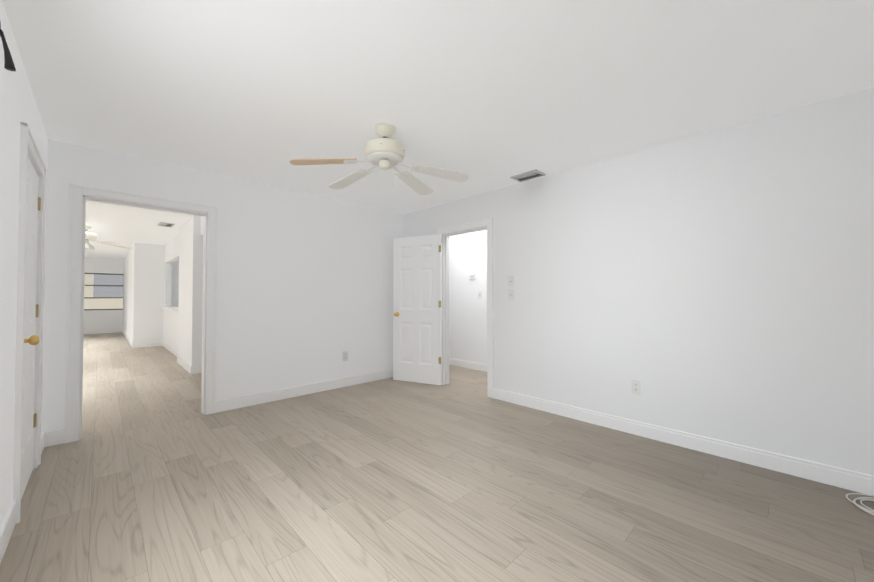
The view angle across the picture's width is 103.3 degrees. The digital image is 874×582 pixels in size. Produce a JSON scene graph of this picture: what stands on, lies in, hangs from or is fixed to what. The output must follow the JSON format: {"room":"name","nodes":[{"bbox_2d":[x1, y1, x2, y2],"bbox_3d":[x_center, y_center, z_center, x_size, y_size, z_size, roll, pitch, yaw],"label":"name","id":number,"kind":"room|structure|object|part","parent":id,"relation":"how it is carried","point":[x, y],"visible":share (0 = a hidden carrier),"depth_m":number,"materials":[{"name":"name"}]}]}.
{"room":"empty bedroom","nodes":[
{"label":"empty bedroom","id":0,"kind":"room"},
{"bbox_2d":[0,0,47,529],"bbox_3d":[-1.357,-0.023,0.859,0.120,2.440,5.120,1,-1,-44],"label":"wall","id":1,"kind":"structure","parent":0,"point":[18,105],"depth_m":1.67,"materials":[{"name":"white paint"}]},
{"bbox_2d":[0,22,15,71],"bbox_3d":[-1.766,-1.012,1.419,0.052,0.199,0.060,1,-1,-44],"label":"curtain bracket","id":2,"kind":"object","parent":1,"relation":"attached to","point":[9,65],"visible":1,"depth_m":1.41,"materials":[{"name":"black metal"}]},
{"bbox_2d":[13,122,45,523],"bbox_3d":[-2.508,0.166,2.136,0.018,2.105,0.890,1,-1,-44],"label":"door frame","id":3,"kind":"structure","parent":1,"relation":"attached to","point":[32,152],"depth_m":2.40,"materials":[{"name":"white paint"}]},
{"bbox_2d":[21,157,40,498],"bbox_3d":[-2.506,0.210,2.144,0.104,2.005,0.712,1,-1,-44],"label":"closet door","id":4,"kind":"structure","parent":1,"relation":"in","point":[31,339],"depth_m":2.18,"materials":[{"name":"white paint"}]},
{"bbox_3d":[-2.294,0.279,1.950,0.069,0.066,0.066,1,-1,-44],"label":"knob","id":5,"kind":"part","parent":4,"relation":"part of","materials":[{"name":"gold metal"}]},
{"bbox_2d":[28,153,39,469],"bbox_3d":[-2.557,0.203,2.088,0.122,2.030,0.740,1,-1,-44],"label":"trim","id":6,"kind":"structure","parent":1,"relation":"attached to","point":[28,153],"depth_m":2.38,"materials":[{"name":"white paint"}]},
{"bbox_2d":[84,257,123,329],"bbox_3d":[-11.888,0.138,10.311,3.750,2.440,0.120,1,-1,-44],"label":"wall","id":7,"kind":"structure","parent":0,"point":[93,320],"depth_m":11.25,"materials":[{"name":"white paint"}]},
{"bbox_2d":[84,273,123,311],"bbox_3d":[-10.893,0.038,11.227,1.310,1.230,0.100,1,-1,-44],"label":"window","id":8,"kind":"structure","parent":7,"relation":"in","point":[103,291],"depth_m":11.27,"materials":[{"name":"grey"}]},
{"bbox_2d":[124,243,164,342],"bbox_3d":[-8.560,0.133,10.063,0.670,2.440,5.120,1,-1,-44],"label":"wall","id":9,"kind":"structure","parent":0,"point":[140,316],"depth_m":8.22,"materials":[{"name":"white paint"}]},
{"bbox_2d":[163,215,202,365],"bbox_3d":[-4.425,0.067,6.149,0.210,2.440,6.500,1,-1,-44],"label":"wall","id":10,"kind":"structure","parent":0,"point":[183,283],"depth_m":5.66,"materials":[{"name":"white paint"}]},
{"bbox_2d":[159,306,178,309],"bbox_3d":[-5.686,0.372,7.610,0.470,0.040,2.040,1,-1,-44],"label":"wall ledge","id":11,"kind":"object","parent":10,"relation":"on","point":[170,307],"visible":0.42,"depth_m":7.24,"materials":[{"name":"white paint"}]},
{"bbox_2d":[42,139,403,431],"bbox_3d":[-1.846,0.031,4.040,3.860,2.440,0.120,1,-1,-44],"label":"wall","id":12,"kind":"structure","parent":0,"point":[304,295],"depth_m":3.90,"materials":[{"name":"white paint"}]},
{"bbox_2d":[64,183,216,443],"bbox_3d":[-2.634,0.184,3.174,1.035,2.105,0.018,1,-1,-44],"label":"door frame","id":13,"kind":"structure","parent":12,"relation":"attached to","point":[78,193],"depth_m":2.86,"materials":[{"name":"white paint"}]},
{"bbox_2d":[343,351,347,360],"bbox_3d":[-1.207,0.860,4.560,0.076,0.125,0.007,1,-1,-44],"label":"electrical outlet","id":14,"kind":"object","parent":12,"relation":"attached to","point":[345,355],"visible":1,"depth_m":4.56,"materials":[{"name":"white plastic"}]},
{"bbox_2d":[0,332,873,581],"bbox_3d":[-4.728,1.309,5.665,8.150,0.060,17.100,1,-1,-44],"label":"floor","id":15,"kind":"structure","parent":0,"point":[154,474],"depth_m":2.03,"materials":[{"name":"brown wood"}]},
{"bbox_2d":[846,493,873,515],"bbox_3d":[2.510,1.063,1.881,0.355,0.297,0.377,1,-1,-44],"label":"coil","id":16,"kind":"object","parent":15,"relation":"on","point":[861,499],"visible":0.98,"depth_m":1.97,"materials":[{"name":"white plastic"}]},
{"bbox_2d":[2,0,873,258],"bbox_3d":[-4.728,-1.191,5.707,8.150,0.060,17.100,1,-1,-44],"label":"ceiling","id":17,"kind":"structure","parent":0,"point":[487,95],"depth_m":2.01,"materials":[{"name":"white paint"}]},
{"bbox_2d":[85,225,131,251],"bbox_3d":[-6.262,-0.919,6.159,1.266,0.468,1.225,1,-1,-44],"label":"room ceiling fan","id":18,"kind":"object","parent":17,"relation":"hanging from","point":[89,236],"visible":0.6,"depth_m":6.13,"materials":[{"name":"beige"}]},
{"bbox_3d":[-6.210,-0.801,6.112,0.251,0.118,0.232,1,-1,-44],"label":"lamp shade","id":19,"kind":"part","parent":18,"relation":"part of","materials":[{"name":"white glass"}]},
{"bbox_3d":[-6.037,-0.852,6.517,0.152,0.006,0.460,-7,-11,25],"label":"blade","id":20,"kind":"part","parent":18,"relation":"part of","materials":[{"name":"white"}]},
{"bbox_2d":[158,222,174,226],"bbox_3d":[-4.706,-1.149,6.007,0.200,0.015,0.360,1,-1,-44],"label":"ceiling vent","id":21,"kind":"object","parent":17,"relation":"in","point":[163,224],"visible":1,"depth_m":6.00,"materials":[{"name":"silver metal"}]},
{"bbox_2d":[289,123,468,194],"bbox_3d":[-0.474,-0.978,2.696,1.224,0.468,1.017,1,-1,-44],"label":"ceiling fan","id":22,"kind":"object","parent":17,"relation":"hanging from","point":[385,151],"visible":1,"depth_m":2.57,"materials":[{"name":"beige"}]},
{"label":"blade","id":23,"kind":"part","parent":22,"relation":"part of","materials":[{"name":"beige wood"}]},
{"bbox_3d":[-0.723,-0.915,2.846,0.460,0.006,0.152,-10,-1,39],"label":"blade","id":24,"kind":"part","parent":22,"relation":"part of","materials":[{"name":"white"}]},
{"label":"blade","id":25,"kind":"part","parent":22,"relation":"part of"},
{"bbox_3d":[0.028,-0.917,2.692,0.460,0.006,0.152,8,-9,-16],"label":"blade","id":26,"kind":"part","parent":22,"relation":"part of","materials":[{"name":"white"}]},
{"bbox_2d":[510,170,545,181],"bbox_3d":[0.941,-1.190,3.586,0.190,0.015,0.300,1,-1,-44],"label":"ceiling vent","id":27,"kind":"object","parent":17,"relation":"in","point":[529,175],"visible":0.98,"depth_m":3.57,"materials":[{"name":"silver metal"}]},
{"bbox_2d":[449,230,486,363],"bbox_3d":[0.971,0.053,5.361,0.120,2.440,8.320,1,-1,-44],"label":"wall","id":28,"kind":"structure","parent":0,"point":[467,312],"depth_m":5.68,"materials":[{"name":"white paint"}]},
{"bbox_2d":[478,291,481,298],"bbox_3d":[0.685,0.067,5.557,0.016,0.125,0.076,1,-1,-44],"label":"light switch","id":29,"kind":"object","parent":28,"relation":"attached to","point":[479,294],"visible":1,"depth_m":5.55,"materials":[{"name":"white plastic"}]},
{"bbox_2d":[404,87,873,475],"bbox_3d":[1.322,0.021,3.469,0.120,2.440,5.120,1,-1,-44],"label":"wall","id":30,"kind":"structure","parent":0,"point":[717,284],"depth_m":2.62,"materials":[{"name":"white paint"}]},
{"bbox_2d":[393,234,441,384],"bbox_3d":[-0.274,0.250,4.782,0.756,2.015,0.173,0,-1,26],"label":"hall door","id":31,"kind":"structure","parent":30,"relation":"in","point":[417,309],"depth_m":4.76,"materials":[{"name":"white paint"}]},
{"bbox_2d":[0,329,873,564],"bbox_3d":[-4.720,1.219,5.673,7.570,0.120,16.500,1,-1,-44],"label":"baseboard","id":32,"kind":"structure","parent":30,"relation":"attached to","point":[859,482],"depth_m":2.86,"materials":[{"name":"white paint"}]},
{"bbox_2d":[437,218,493,397],"bbox_3d":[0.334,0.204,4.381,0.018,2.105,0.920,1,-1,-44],"label":"door frame","id":33,"kind":"structure","parent":30,"relation":"attached to","point":[485,223],"depth_m":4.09,"materials":[{"name":"white paint"}]},
{"bbox_2d":[508,289,513,299],"bbox_3d":[0.829,0.043,3.882,0.008,0.125,0.076,1,-1,-44],"label":"light switch","id":34,"kind":"object","parent":30,"relation":"attached to","point":[510,294],"visible":1,"depth_m":3.88,"materials":[{"name":"white plastic"}]},
{"bbox_2d":[508,276,513,286],"bbox_3d":[0.829,-0.107,3.884,0.008,0.125,0.076,1,-1,-44],"label":"light switch","id":35,"kind":"object","parent":30,"relation":"attached to","point":[510,281],"visible":1,"depth_m":3.88,"materials":[{"name":"white plastic"}]},
{"bbox_2d":[631,379,640,394],"bbox_3d":[1.709,0.823,2.966,0.007,0.125,0.076,1,-1,-44],"label":"electrical outlet","id":36,"kind":"object","parent":30,"relation":"attached to","point":[635,386],"visible":1,"depth_m":2.97,"materials":[{"name":"white plastic"}]}
]}

